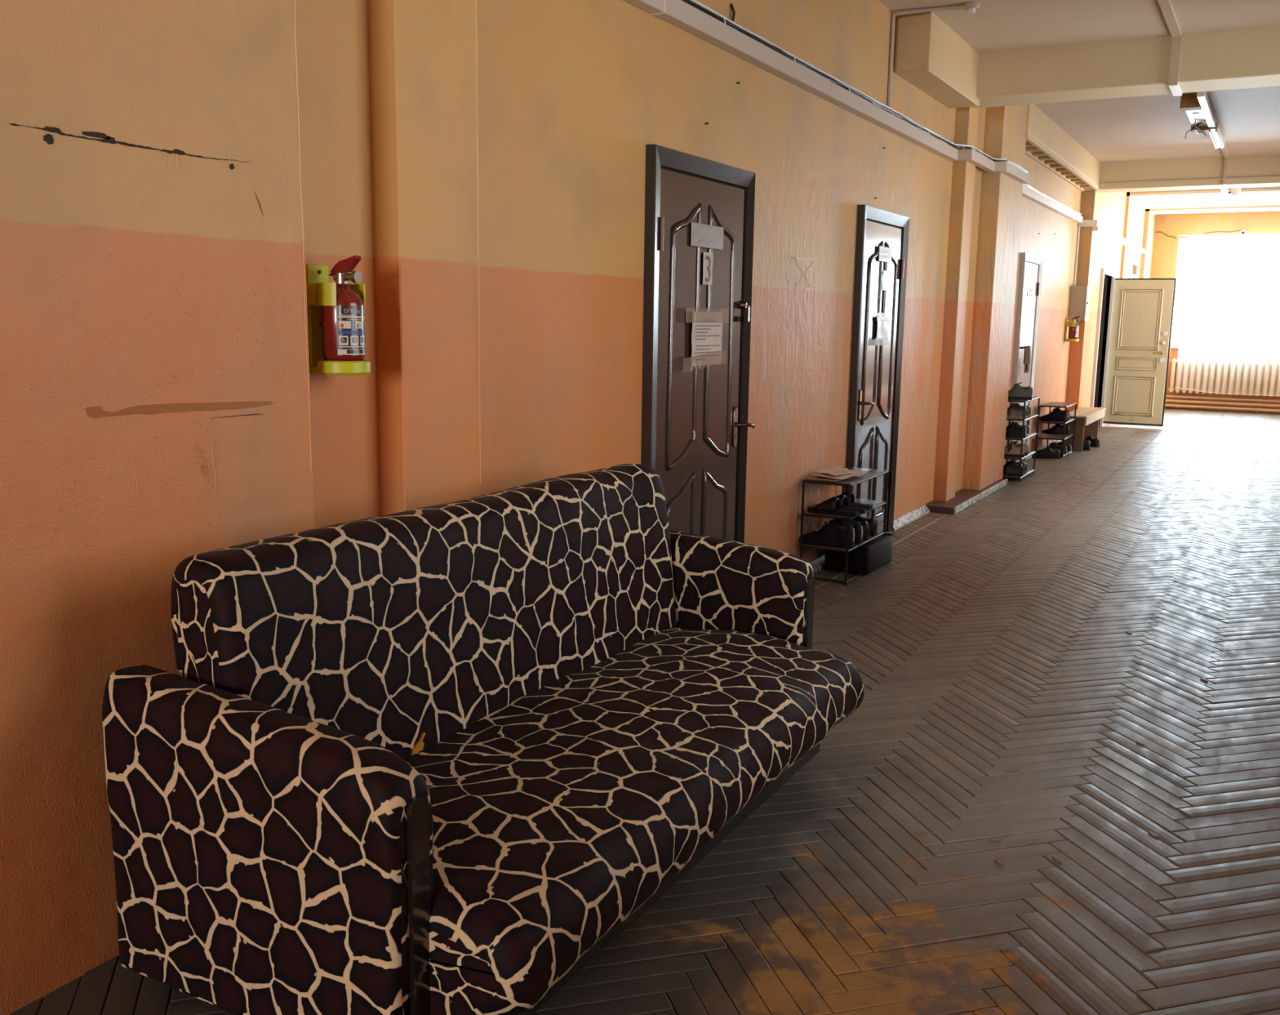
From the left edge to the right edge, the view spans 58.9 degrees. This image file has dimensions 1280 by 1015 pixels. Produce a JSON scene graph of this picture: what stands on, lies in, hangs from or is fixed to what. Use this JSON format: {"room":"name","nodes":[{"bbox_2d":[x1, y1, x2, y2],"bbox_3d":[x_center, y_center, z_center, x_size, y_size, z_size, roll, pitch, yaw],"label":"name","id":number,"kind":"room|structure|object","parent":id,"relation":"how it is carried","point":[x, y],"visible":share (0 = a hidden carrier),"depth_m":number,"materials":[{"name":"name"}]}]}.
{"room":"dormitory","nodes":[
{"label":"dormitory","id":0,"kind":"room"},
{"bbox_2d":[0,0,1155,1014],"bbox_3d":[1.194,-1.512,7.963,1.861,3.410,27.901,6,11,29],"label":"wall","id":1,"kind":"structure","parent":0,"point":[173,172],"depth_m":3.14,"materials":[{"name":"paint"}]},
{"bbox_2d":[306,263,370,375],"bbox_3d":[-0.786,-0.492,2.966,0.156,0.283,0.136,6,11,29],"label":"bracket","id":2,"kind":"object","parent":1,"relation":"attached to","point":[320,291],"visible":0.84,"depth_m":2.96,"materials":[{"name":"yellow plastic"}]},
{"bbox_2d":[309,359,370,375],"bbox_3d":[-0.788,-0.370,2.987,0.156,0.036,0.136,6,11,29],"label":"tray","id":3,"kind":"object","parent":2,"relation":"on","point":[322,366],"depth_m":2.93,"materials":[{"name":"yellow plastic"}]},
{"bbox_2d":[320,255,365,360],"bbox_3d":[-0.774,-0.515,2.956,0.115,0.276,0.110,6,11,29],"label":"fire extinguisher","id":4,"kind":"object","parent":2,"relation":"in","point":[343,326],"visible":0.93,"depth_m":2.92,"materials":[{"name":"red metal"}]},
{"bbox_2d":[640,143,755,542],"bbox_3d":[0.285,-0.456,5.015,0.086,2.086,0.983,6,11,29],"label":"door","id":5,"kind":"structure","parent":1,"relation":"in","point":[695,424],"depth_m":4.93,"materials":[{"name":"black"}]},
{"bbox_2d":[690,311,722,371],"bbox_3d":[0.290,-0.735,4.969,0.015,0.272,0.445,6,11,28],"label":"paper notice","id":6,"kind":"object","parent":5,"relation":"attached to","point":[707,326],"visible":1,"depth_m":4.98,"materials":[{"name":"grey"}]},
{"bbox_2d":[690,222,724,249],"bbox_3d":[0.293,-1.173,4.908,0.005,0.098,0.315,6,11,29],"label":"door sign","id":7,"kind":"object","parent":5,"relation":"attached to","point":[702,235],"visible":1,"depth_m":4.90,"materials":[{"name":"beige"}]},
{"bbox_2d":[702,252,713,284],"bbox_3d":[0.296,-1.039,4.930,0.004,0.137,0.096,6,11,29],"label":"number card","id":8,"kind":"object","parent":5,"relation":"attached to","point":[708,260],"visible":1,"depth_m":4.93,"materials":[{"name":"paper"}]},
{"bbox_2d":[729,3,736,22],"bbox_3d":[0.410,-2.148,4.977,0.034,0.123,0.062,6,11,29],"label":"strap","id":9,"kind":"object","parent":1,"relation":"attached to","point":[733,15],"visible":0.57,"depth_m":4.95,"materials":[{"name":"brown"}]},
{"bbox_2d":[623,0,1030,183],"bbox_3d":[1.379,-2.280,6.474,0.252,0.086,7.470,6,11,29],"label":"duct","id":10,"kind":"object","parent":1,"relation":"attached to","point":[678,13],"visible":1,"depth_m":5.59,"materials":[{"name":"white plastic"}]},
{"bbox_2d":[681,0,1007,161],"bbox_3d":[1.157,-2.292,6.214,0.174,0.041,6.467,7,11,30],"label":"cable bundle","id":11,"kind":"object","parent":10,"relation":"on","point":[702,7],"visible":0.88,"depth_m":5.83,"materials":[{"name":"black"}]},
{"bbox_2d":[1005,160,1027,172],"bbox_3d":[3.083,-2.789,9.273,0.031,0.027,0.800,6,11,29],"label":"cable bundle","id":12,"kind":"object","parent":10,"relation":"on","point":[1008,161],"visible":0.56,"depth_m":9.28,"materials":[{"name":"white"}]},
{"bbox_2d":[844,204,909,531],"bbox_3d":[1.524,-0.807,7.197,0.086,2.086,0.910,6,11,29],"label":"door","id":13,"kind":"structure","parent":1,"relation":"in","point":[876,365],"depth_m":7.16,"materials":[{"name":"black"}]},
{"bbox_2d":[876,316,888,339],"bbox_3d":[1.532,-1.125,7.153,0.008,0.203,0.310,6,11,29],"label":"paper notice","id":14,"kind":"object","parent":13,"relation":"attached to","point":[882,330],"visible":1,"depth_m":7.16,"materials":[{"name":"beige"}]},
{"bbox_2d":[878,245,892,262],"bbox_3d":[1.533,-1.579,7.080,0.005,0.092,0.260,6,11,29],"label":"door sign","id":15,"kind":"object","parent":13,"relation":"attached to","point":[885,254],"visible":1,"depth_m":7.07,"materials":[{"name":"beige"}]},
{"bbox_2d":[882,270,888,290],"bbox_3d":[1.540,-1.424,7.116,0.002,0.120,0.098,6,11,29],"label":"number card","id":16,"kind":"object","parent":13,"relation":"attached to","point":[885,273],"visible":1,"depth_m":7.11,"materials":[{"name":"beige"}]},
{"bbox_2d":[887,4,964,109],"bbox_3d":[1.727,-2.679,6.806,0.461,0.603,0.028,5,11,24],"label":"conduit","id":17,"kind":"object","parent":1,"relation":"attached to","point":[961,6],"visible":0.88,"depth_m":6.85,"materials":[{"name":"white plastic"}]},
{"bbox_2d":[808,440,1062,573],"bbox_3d":[2.325,-0.043,8.845,0.065,0.052,11.880,6,11,29],"label":"baseboard","id":18,"kind":"structure","parent":1,"relation":"attached to","point":[817,563],"depth_m":8.04,"materials":[{"name":"white stone"}]},
{"bbox_2d":[1007,252,1043,462],"bbox_3d":[3.867,-1.463,11.323,0.086,2.070,0.890,6,11,29],"label":"door","id":19,"kind":"structure","parent":1,"relation":"in","point":[1031,265],"depth_m":11.26,"materials":[{"name":"wood"}]},
{"bbox_2d":[1023,346,1030,373],"bbox_3d":[3.789,-1.445,11.081,0.049,0.263,0.162,10,13,43],"label":"gloves","id":20,"kind":"object","parent":19,"relation":"hanging from","point":[1027,349],"visible":1,"depth_m":11.04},
{"bbox_2d":[1026,286,1033,297],"bbox_3d":[3.868,-2.137,11.232,0.005,0.100,0.250,6,11,29],"label":"door sign","id":21,"kind":"object","parent":19,"relation":"attached to","point":[1029,288],"visible":1,"depth_m":11.22,"materials":[{"name":"beige"}]},
{"bbox_2d":[1022,184,1083,223],"bbox_3d":[4.183,-3.111,11.605,0.055,0.075,4.260,6,11,29],"label":"duct","id":22,"kind":"object","parent":1,"relation":"attached to","point":[1027,192],"visible":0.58,"depth_m":11.61,"materials":[{"name":"white plastic"}]},
{"bbox_2d":[1022,183,1081,215],"bbox_3d":[4.189,-3.163,11.598,0.043,0.038,4.150,6,11,29],"label":"cable bundle","id":23,"kind":"object","parent":22,"relation":"on","point":[1025,184],"visible":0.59,"depth_m":11.71,"materials":[{"name":"white"}]},
{"bbox_2d":[1064,317,1079,342],"bbox_3d":[5.105,-2.098,13.369,0.156,0.283,0.136,6,11,29],"label":"bracket","id":24,"kind":"object","parent":1,"relation":"attached to","point":[1068,323],"visible":1,"depth_m":13.34,"materials":[{"name":"yellow plastic"}]},
{"bbox_2d":[1064,338,1079,342],"bbox_3d":[5.103,-1.977,13.389,0.156,0.036,0.136,6,11,29],"label":"tray","id":25,"kind":"object","parent":24,"relation":"on","point":[1068,340],"depth_m":13.33,"materials":[{"name":"yellow plastic"}]},
{"bbox_2d":[1067,315,1079,338],"bbox_3d":[5.116,-2.121,13.359,0.115,0.276,0.110,6,11,29],"label":"fire extinguisher","id":26,"kind":"object","parent":24,"relation":"on","point":[1073,331],"visible":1,"depth_m":13.33,"materials":[{"name":"red metal"}]},
{"bbox_2d":[1073,223,1079,285],"bbox_3d":[5.205,-3.010,13.513,0.017,0.730,0.017,-7,12,-38],"label":"conduit","id":27,"kind":"object","parent":1,"relation":"attached to","point":[1078,224],"visible":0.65,"depth_m":13.51,"materials":[{"name":"white plastic"}]},
{"bbox_2d":[1075,226,1079,285],"bbox_3d":[5.235,-3.019,13.565,0.017,0.730,0.017,-7,12,-38],"label":"conduit","id":28,"kind":"object","parent":1,"relation":"attached to","point":[1079,227],"visible":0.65,"depth_m":13.56,"materials":[{"name":"white plastic"}]},
{"bbox_2d":[1067,284,1091,321],"bbox_3d":[5.260,-2.436,13.537,0.205,0.420,0.305,6,11,29],"label":"electrical box","id":29,"kind":"object","parent":1,"relation":"attached to","point":[1080,295],"visible":0.98,"depth_m":13.41,"materials":[{"name":"grey metal"}]},
{"bbox_2d":[1077,219,1145,253],"bbox_3d":[6.672,-3.728,15.816,0.235,0.120,5.600,6,11,29],"label":"duct","id":30,"kind":"object","parent":1,"relation":"attached to","point":[1096,228],"visible":0.88,"depth_m":14.35,"materials":[{"name":"white plastic"}]},
{"bbox_2d":[1098,223,1123,237],"bbox_3d":[6.109,-3.575,14.681,0.043,0.038,2.750,6,11,29],"label":"cable bundle","id":31,"kind":"object","parent":30,"relation":"on","point":[1099,224],"visible":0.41,"depth_m":14.46,"materials":[{"name":"white"}]},
{"bbox_2d":[1137,246,1140,260],"bbox_3d":[7.502,-3.822,17.049,0.024,0.205,0.148,6,11,29],"label":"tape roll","id":32,"kind":"object","parent":30,"relation":"hanging from","point":[1138,252],"visible":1,"depth_m":17.02,"materials":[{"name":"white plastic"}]},
{"bbox_2d":[1089,267,1177,430],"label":"door","id":33,"kind":"structure","parent":1,"relation":"in","point":[1140,320],"depth_m":15.40,"materials":[{"name":"wood"}]},
{"bbox_2d":[1128,257,1139,278],"bbox_3d":[7.428,-2.559,17.241,0.034,2.360,0.970,6,11,29],"label":"door","id":34,"kind":"structure","parent":1,"relation":"in","point":[1134,264],"depth_m":17.01,"materials":[{"name":"white"}]},
{"bbox_2d":[1164,404,1279,412],"bbox_3d":[9.782,-1.641,18.798,2.770,0.067,0.070,6,11,29],"label":"pipe","id":35,"kind":"object","parent":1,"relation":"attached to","point":[1176,406],"visible":0.9,"depth_m":18.82,"materials":[{"name":"beige"}]},
{"bbox_2d":[1165,395,1279,402],"bbox_3d":[9.785,-1.793,18.772,2.770,0.048,0.050,6,11,29],"label":"pipe","id":36,"kind":"object","parent":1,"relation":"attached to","point":[1166,396],"visible":0.9,"depth_m":18.82,"materials":[{"name":"beige"}]},
{"bbox_2d":[1165,399,1279,407],"bbox_3d":[9.784,-1.720,18.785,2.770,0.062,0.065,6,11,29],"label":"pipe","id":37,"kind":"object","parent":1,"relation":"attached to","point":[1177,401],"visible":0.9,"depth_m":18.82,"materials":[{"name":"beige"}]},
{"bbox_2d":[8,408,1279,1014],"bbox_3d":[3.070,0.334,7.194,3.600,0.124,27.900,6,11,29],"label":"floor","id":38,"kind":"structure","parent":0,"point":[1052,787],"depth_m":3.48,"materials":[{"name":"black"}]},
{"bbox_2d":[102,463,863,1014],"bbox_3d":[-0.150,0.463,2.985,0.987,0.939,2.119,6,11,29],"label":"sofa","id":39,"kind":"object","parent":38,"relation":"on","point":[438,759],"visible":1,"depth_m":2.40,"materials":[{"name":"black fabric"}]},
{"bbox_2d":[799,466,888,584],"bbox_3d":[1.169,0.088,6.469,0.280,0.554,0.675,6,11,29],"label":"shoe rack","id":40,"kind":"object","parent":38,"relation":"on","point":[850,482],"visible":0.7,"depth_m":6.22,"materials":[{"name":"black"}]},
{"bbox_2d":[815,483,820,497],"bbox_3d":[0.981,-0.104,6.260,0.002,0.107,0.090,6,11,29],"label":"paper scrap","id":41,"kind":"object","parent":40,"relation":"hanging from","point":[818,486],"visible":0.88,"depth_m":6.27,"materials":[{"name":"paper"}]},
{"bbox_2d":[799,518,854,548],"bbox_3d":[1.034,0.129,6.262,0.313,0.153,0.119,6,11,27],"label":"shoe","id":42,"kind":"object","parent":40,"relation":"on","point":[832,534],"visible":0.88,"depth_m":6.21,"materials":[{"name":"black fabric"}]},
{"bbox_2d":[803,475,859,481],"bbox_3d":[1.069,-0.172,6.291,0.202,0.009,0.341,7,11,32],"label":"kraft paper","id":43,"kind":"object","parent":40,"relation":"on","point":[814,477],"visible":0.48,"depth_m":6.21,"materials":[{"name":"brown paper"}]},
{"bbox_2d":[812,469,868,479],"bbox_3d":[1.125,-0.192,6.339,0.204,0.013,0.386,8,12,36],"label":"newspaper","id":44,"kind":"object","parent":43,"relation":"on","point":[857,473],"visible":0.7,"depth_m":6.24,"materials":[{"name":"beige paper"}]},
{"bbox_2d":[814,466,855,475],"bbox_3d":[1.120,-0.204,6.324,0.193,0.012,0.327,9,12,39],"label":"newspaper","id":45,"kind":"object","parent":44,"relation":"on","point":[838,470],"visible":1,"depth_m":6.30,"materials":[{"name":"beige paper"}]},
{"bbox_2d":[807,496,859,516],"bbox_3d":[1.057,-0.014,6.205,0.285,0.095,0.100,6,11,29],"label":"slipper","id":46,"kind":"object","parent":40,"relation":"on","point":[832,506],"visible":1,"depth_m":6.18,"materials":[{"name":"black"}]},
{"bbox_2d":[811,518,863,544],"bbox_3d":[1.105,0.114,6.377,0.313,0.146,0.119,7,11,31],"label":"shoe","id":47,"kind":"object","parent":40,"relation":"on","point":[858,528],"visible":0.27,"depth_m":6.29,"materials":[{"name":"black"}]},
{"bbox_2d":[815,493,866,513],"bbox_3d":[1.116,-0.029,6.299,0.285,0.095,0.100,6,11,27],"label":"slipper","id":48,"kind":"object","parent":40,"relation":"on","point":[843,499],"visible":0.49,"depth_m":6.26,"materials":[{"name":"black leather"}]},
{"bbox_2d":[802,530,883,550],"bbox_3d":[1.168,0.176,6.484,0.257,0.007,0.652,6,11,29],"label":"shelf","id":49,"kind":"object","parent":40,"relation":"attached to","point":[879,532],"depth_m":6.23,"materials":[{"name":"black metal"}]},
{"bbox_2d":[804,497,884,517],"bbox_3d":[1.170,-0.001,6.454,0.257,0.007,0.652,6,11,29],"label":"shelf","id":50,"kind":"object","parent":40,"relation":"attached to","point":[876,504],"depth_m":6.45,"materials":[{"name":"black metal"}]},
{"bbox_2d":[804,466,886,484],"bbox_3d":[1.173,-0.182,6.423,0.257,0.007,0.652,6,11,29],"label":"shelf","id":51,"kind":"object","parent":40,"relation":"attached to","point":[873,473],"depth_m":6.23,"materials":[{"name":"black metal"}]},
{"bbox_2d":[822,490,872,510],"bbox_3d":[1.172,-0.048,6.416,0.285,0.095,0.100,7,11,32],"label":"slipper","id":52,"kind":"object","parent":40,"relation":"on","point":[853,503],"visible":0.31,"depth_m":6.38,"materials":[{"name":"black leather"}]},
{"bbox_2d":[844,519,870,540],"bbox_3d":[1.168,0.104,6.482,0.296,0.134,0.108,5,11,24],"label":"shoe","id":53,"kind":"object","parent":40,"relation":"on","point":[865,525],"visible":0.23,"depth_m":6.41,"materials":[{"name":"black leather"}]},
{"bbox_2d":[845,466,875,471],"bbox_3d":[1.247,-0.217,6.590,0.170,0.005,0.221,7,11,32],"label":"magazine","id":54,"kind":"object","parent":40,"relation":"on","point":[848,468],"visible":0.47,"depth_m":6.63,"materials":[{"name":"white paper"}]},
{"bbox_2d":[852,515,877,536],"bbox_3d":[1.243,0.083,6.615,0.296,0.134,0.108,6,11,30],"label":"shoe","id":55,"kind":"object","parent":40,"relation":"on","point":[873,522],"visible":0.27,"depth_m":6.54,"materials":[{"name":"black"}]},
{"bbox_2d":[824,533,894,574],"bbox_3d":[1.286,0.259,6.636,0.272,0.165,0.501,6,11,29],"label":"box","id":56,"kind":"object","parent":38,"relation":"on","point":[875,553],"visible":0.66,"depth_m":6.45,"materials":[{"name":"black fabric"}]},
{"bbox_2d":[1002,395,1039,481],"bbox_3d":[3.479,-0.650,10.508,0.270,0.729,0.695,6,11,29],"label":"shoe rack","id":57,"kind":"object","parent":38,"relation":"on","point":[1031,433],"visible":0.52,"depth_m":10.25,"materials":[{"name":"black"}]},
{"bbox_2d":[1002,459,1023,476],"bbox_3d":[3.349,-0.366,10.342,0.296,0.140,0.119,6,11,26],"label":"shoe","id":58,"kind":"object","parent":57,"relation":"on","point":[1010,468],"visible":0.62,"depth_m":10.28,"materials":[{"name":"black"}]},
{"bbox_2d":[1004,440,1025,457],"bbox_3d":[3.352,-0.536,10.313,0.296,0.136,0.119,6,11,26],"label":"shoe","id":59,"kind":"object","parent":57,"relation":"on","point":[1011,450],"visible":0.65,"depth_m":10.25,"materials":[{"name":"fabric"}]},
{"bbox_2d":[1005,421,1026,437],"bbox_3d":[3.354,-0.714,10.283,0.296,0.146,0.119,6,11,26],"label":"shoe","id":60,"kind":"object","parent":57,"relation":"on","point":[1012,430],"visible":0.72,"depth_m":10.22,"materials":[{"name":"black"}]},
{"bbox_2d":[1006,402,1027,418],"bbox_3d":[3.357,-0.882,10.254,0.296,0.140,0.119,6,11,26],"label":"shoe","id":61,"kind":"object","parent":57,"relation":"on","point":[1015,411],"visible":0.66,"depth_m":10.19,"materials":[{"name":"brown"}]},
{"bbox_2d":[1002,468,1032,477],"bbox_3d":[3.474,-0.326,10.562,0.247,0.007,0.672,6,11,29],"label":"shelf","id":62,"kind":"object","parent":57,"relation":"attached to","point":[1028,470],"depth_m":10.29,"materials":[{"name":"black metal"}]},
{"bbox_2d":[1010,459,1026,474],"bbox_3d":[3.439,-0.390,10.510,0.296,0.134,0.119,7,11,32],"label":"shoe","id":63,"kind":"object","parent":57,"relation":"on","point":[1014,462],"visible":0.25,"depth_m":10.44,"materials":[{"name":"brown leather"}]},
{"bbox_2d":[1004,450,1034,457],"bbox_3d":[3.476,-0.498,10.533,0.247,0.007,0.672,6,11,29],"label":"shelf","id":64,"kind":"object","parent":57,"relation":"attached to","point":[1030,452],"depth_m":10.32,"materials":[{"name":"black metal"}]},
{"bbox_2d":[1010,440,1028,455],"bbox_3d":[3.442,-0.560,10.481,0.296,0.129,0.119,7,11,32],"label":"shoe","id":65,"kind":"object","parent":57,"relation":"on","point":[1015,442],"visible":0.3,"depth_m":10.40,"materials":[{"name":"black"}]},
{"bbox_2d":[1008,382,1032,399],"bbox_3d":[3.380,-1.053,10.225,0.310,0.155,0.130,3,10,15],"label":"shoe","id":66,"kind":"object","parent":57,"relation":"on","point":[1017,392],"visible":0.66,"depth_m":10.17,"materials":[{"name":"grey fabric"}]},
{"bbox_2d":[1005,431,1035,439],"bbox_3d":[3.479,-0.671,10.504,0.247,0.007,0.672,6,11,29],"label":"shelf","id":67,"kind":"object","parent":57,"relation":"attached to","point":[1031,433],"depth_m":10.22,"materials":[{"name":"black metal"}]},
{"bbox_2d":[1013,421,1030,435],"bbox_3d":[3.444,-0.732,10.452,0.296,0.128,0.119,7,11,32],"label":"shoe","id":68,"kind":"object","parent":57,"relation":"on","point":[1028,428],"visible":0.23,"depth_m":10.37,"materials":[{"name":"black leather"}]},
{"bbox_2d":[1006,413,1037,419],"bbox_3d":[3.482,-0.842,10.475,0.247,0.007,0.672,6,11,29],"label":"shelf","id":69,"kind":"object","parent":57,"relation":"attached to","point":[1033,415],"depth_m":10.26,"materials":[{"name":"black metal"}]},
{"bbox_2d":[1008,395,1037,400],"bbox_3d":[3.484,-1.006,10.447,0.247,0.007,0.672,6,11,29],"label":"shelf","id":70,"kind":"object","parent":57,"relation":"attached to","point":[1033,397],"depth_m":10.24,"materials":[{"name":"black metal"}]},
{"bbox_2d":[1015,402,1031,417],"bbox_3d":[3.447,-0.906,10.423,0.296,0.134,0.119,7,11,32],"label":"shoe","id":71,"kind":"object","parent":57,"relation":"on","point":[1028,415],"visible":0.27,"depth_m":10.34,"materials":[{"name":"brown"}]},
{"bbox_2d":[1031,445,1060,458],"bbox_3d":[4.308,-0.591,12.013,0.296,0.134,0.108,1,10,0],"label":"shoe","id":72,"kind":"object","parent":38,"relation":"on","point":[1047,453],"visible":0.98,"depth_m":11.98,"materials":[{"name":"black"}]},
{"bbox_2d":[1036,441,1064,455],"bbox_3d":[4.439,-0.640,12.256,0.296,0.154,0.125,8,12,34],"label":"shoe","id":73,"kind":"object","parent":38,"relation":"on","point":[1055,446],"visible":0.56,"depth_m":12.19,"materials":[{"name":"black"}]},
{"bbox_2d":[1040,441,1066,453],"bbox_3d":[4.509,-0.653,12.379,0.296,0.139,0.108,5,10,23],"label":"shoe","id":74,"kind":"object","parent":38,"relation":"on","point":[1055,443],"visible":0.25,"depth_m":12.32,"materials":[{"name":"black"}]},
{"bbox_2d":[1035,401,1076,457],"bbox_3d":[4.550,-0.859,12.386,0.285,0.544,0.675,6,11,29],"label":"shoe rack","id":75,"kind":"object","parent":38,"relation":"on","point":[1051,404],"visible":0.74,"depth_m":12.20,"materials":[{"name":"black"}]},
{"bbox_2d":[1039,407,1067,422],"bbox_3d":[4.448,-1.006,12.191,0.296,0.153,0.119,6,11,26],"label":"shoe","id":76,"kind":"object","parent":75,"relation":"on","point":[1055,415],"visible":0.91,"depth_m":12.14,"materials":[{"name":"black"}]},
{"bbox_2d":[1041,423,1070,434],"bbox_3d":[4.623,-0.886,12.584,0.296,0.134,0.108,6,11,29],"label":"shoe","id":77,"kind":"object","parent":75,"relation":"on","point":[1058,428],"visible":0.88,"depth_m":12.54,"materials":[{"name":"black"}]},
{"bbox_2d":[1038,433,1073,439],"bbox_3d":[4.548,-0.783,12.398,0.262,0.007,0.652,6,11,29],"label":"shelf","id":78,"kind":"object","parent":75,"relation":"attached to","point":[1046,436],"depth_m":12.29,"materials":[{"name":"black metal"}]},
{"bbox_2d":[1044,407,1070,420],"bbox_3d":[4.529,-1.027,12.344,0.296,0.146,0.119,7,11,32],"label":"shoe","id":79,"kind":"object","parent":75,"relation":"on","point":[1059,409],"visible":0.16,"depth_m":12.27,"materials":[{"name":"black"}]},
{"bbox_2d":[1040,417,1074,422],"bbox_3d":[4.551,-0.953,12.370,0.262,0.007,0.652,6,11,29],"label":"shelf","id":80,"kind":"object","parent":75,"relation":"attached to","point":[1070,419],"depth_m":12.13,"materials":[{"name":"black metal"}]},
{"bbox_2d":[1040,401,1075,406],"bbox_3d":[4.554,-1.123,12.341,0.262,0.007,0.652,6,11,29],"label":"shelf","id":81,"kind":"object","parent":75,"relation":"attached to","point":[1051,403],"depth_m":12.26,"materials":[{"name":"black metal"}]},
{"bbox_2d":[1057,440,1071,453],"bbox_3d":[4.636,-0.676,12.560,0.296,0.128,0.108,9,13,40],"label":"shoe","id":82,"kind":"object","parent":38,"relation":"on","point":[1068,446],"visible":0.36,"depth_m":12.47,"materials":[{"name":"grey"}]},
{"bbox_2d":[1061,406,1106,451],"bbox_3d":[5.231,-0.938,13.368,0.270,0.392,1.560,6,11,29],"label":"bench","id":83,"kind":"object","parent":38,"relation":"on","point":[1086,421],"visible":0.79,"depth_m":12.84,"materials":[{"name":"brown wood"}]},
{"bbox_2d":[1082,440,1090,450],"bbox_3d":[4.953,-0.730,12.854,0.296,0.147,0.119,4,10,17],"label":"shoe","id":84,"kind":"object","parent":38,"relation":"on","point":[1086,444],"visible":0.38,"depth_m":12.79,"materials":[{"name":"black"}]},
{"bbox_2d":[1083,434,1099,447],"bbox_3d":[5.242,-0.787,13.254,0.108,0.134,0.296,-5,11,-32],"label":"shoe","id":85,"kind":"object","parent":38,"relation":"on","point":[1095,442],"visible":0.7,"depth_m":13.16,"materials":[{"name":"black"}]},
{"bbox_2d":[877,0,1279,213],"bbox_3d":[3.118,-2.866,6.652,3.600,0.445,27.900,6,11,29],"label":"ceiling","id":86,"kind":"structure","parent":0,"point":[1099,69],"depth_m":7.70,"materials":[{"name":"paint"}]},
{"bbox_2d":[964,2,979,13],"bbox_3d":[1.951,-2.931,6.665,0.090,0.052,0.090,6,11,29],"label":"smoke detector","id":87,"kind":"object","parent":86,"relation":"attached to","point":[971,7],"visible":1,"depth_m":6.64,"materials":[{"name":"white plastic"}]},
{"bbox_2d":[1103,175,1279,183],"bbox_3d":[6.583,-3.669,12.631,2.650,0.018,0.016,6,11,29],"label":"wire","id":88,"kind":"object","parent":86,"relation":"attached to","point":[1271,175],"visible":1,"depth_m":12.81,"materials":[{"name":"white plastic"}]},
{"bbox_2d":[1157,0,1229,184],"bbox_3d":[3.548,-2.910,7.457,0.078,0.315,12.120,6,11,29],"label":"conduit","id":89,"kind":"object","parent":86,"relation":"attached to","point":[1166,6],"depth_m":7.29,"materials":[{"name":"beige"}]},
{"bbox_2d":[1179,91,1224,149],"bbox_3d":[5.000,-3.410,10.111,0.263,0.172,2.950,6,11,29],"label":"ceiling lamp","id":90,"kind":"object","parent":86,"relation":"attached to","point":[1197,108],"visible":0.98,"depth_m":9.73,"materials":[{"name":"white metal"}]},
{"bbox_2d":[1185,109,1207,126],"bbox_3d":[4.805,-3.397,9.788,0.130,0.045,1.100,6,11,29],"label":"ceiling light","id":91,"kind":"object","parent":90,"relation":"on","point":[1197,117],"depth_m":9.79,"materials":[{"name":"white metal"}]},
{"bbox_2d":[1130,187,1279,194],"bbox_3d":[8.046,-4.263,15.223,2.700,0.018,0.016,6,11,29],"label":"wire","id":92,"kind":"object","parent":86,"relation":"attached to","point":[1275,188],"visible":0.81,"depth_m":15.45,"materials":[{"name":"white plastic"}]},
{"bbox_2d":[1174,232,1279,395],"bbox_3d":[9.704,-3.127,18.406,1.950,2.571,0.073,6,11,29],"label":"sheer curtain","id":93,"kind":"object","parent":86,"relation":"hanging from","point":[1273,233],"visible":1,"depth_m":18.44,"materials":[{"name":"white fabric"}]},
{"bbox_2d":[1220,187,1240,196],"bbox_3d":[7.091,-3.926,13.607,0.190,0.260,1.340,6,11,29],"label":"ceiling lamp","id":94,"kind":"object","parent":86,"relation":"attached to","point":[1235,192],"visible":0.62,"depth_m":14.00,"materials":[{"name":"white metal"}]},
{"bbox_2d":[1150,210,1279,413],"bbox_3d":[9.845,-3.217,18.799,3.600,3.410,0.300,6,11,29],"label":"wall","id":95,"kind":"structure","parent":0,"point":[1166,249],"depth_m":18.81,"materials":[{"name":"paint"}]},
{"bbox_2d":[1168,358,1279,396],"bbox_3d":[9.821,-2.139,18.691,1.986,0.570,0.130,6,11,29],"label":"radiator","id":96,"kind":"object","parent":95,"relation":"attached to","point":[1174,361],"visible":0.96,"depth_m":18.72,"materials":[{"name":"beige"}]},
{"bbox_2d":[1170,237,1279,351],"bbox_3d":[9.830,-3.524,18.706,1.895,1.815,0.330,6,11,29],"label":"window","id":97,"kind":"structure","parent":95,"relation":"in","point":[1210,345],"depth_m":18.87,"materials":[{"name":"white"}]},
{"bbox_2d":[1185,337,1190,346],"bbox_3d":[9.236,-2.788,19.110,0.068,0.138,0.066,6,11,29],"label":"bottle","id":98,"kind":"object","parent":97,"relation":"on","point":[1187,342],"visible":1,"depth_m":19.09,"materials":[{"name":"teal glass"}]},
{"bbox_2d":[1192,339,1196,346],"bbox_3d":[9.331,-2.768,19.059,0.068,0.118,0.066,6,11,29],"label":"bottle","id":99,"kind":"object","parent":97,"relation":"on","point":[1194,344],"visible":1,"depth_m":19.04,"materials":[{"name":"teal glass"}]},
{"bbox_2d":[1217,340,1222,346],"bbox_3d":[9.671,-2.726,18.872,0.068,0.108,0.066,6,11,29],"label":"bottle","id":100,"kind":"object","parent":97,"relation":"on","point":[1220,344],"visible":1,"depth_m":18.85,"materials":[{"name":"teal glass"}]},
{"bbox_2d":[1248,340,1253,347],"bbox_3d":[10.055,-2.689,18.660,0.068,0.118,0.066,6,11,29],"label":"bottle","id":101,"kind":"object","parent":97,"relation":"on","point":[1250,344],"visible":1,"depth_m":18.64,"materials":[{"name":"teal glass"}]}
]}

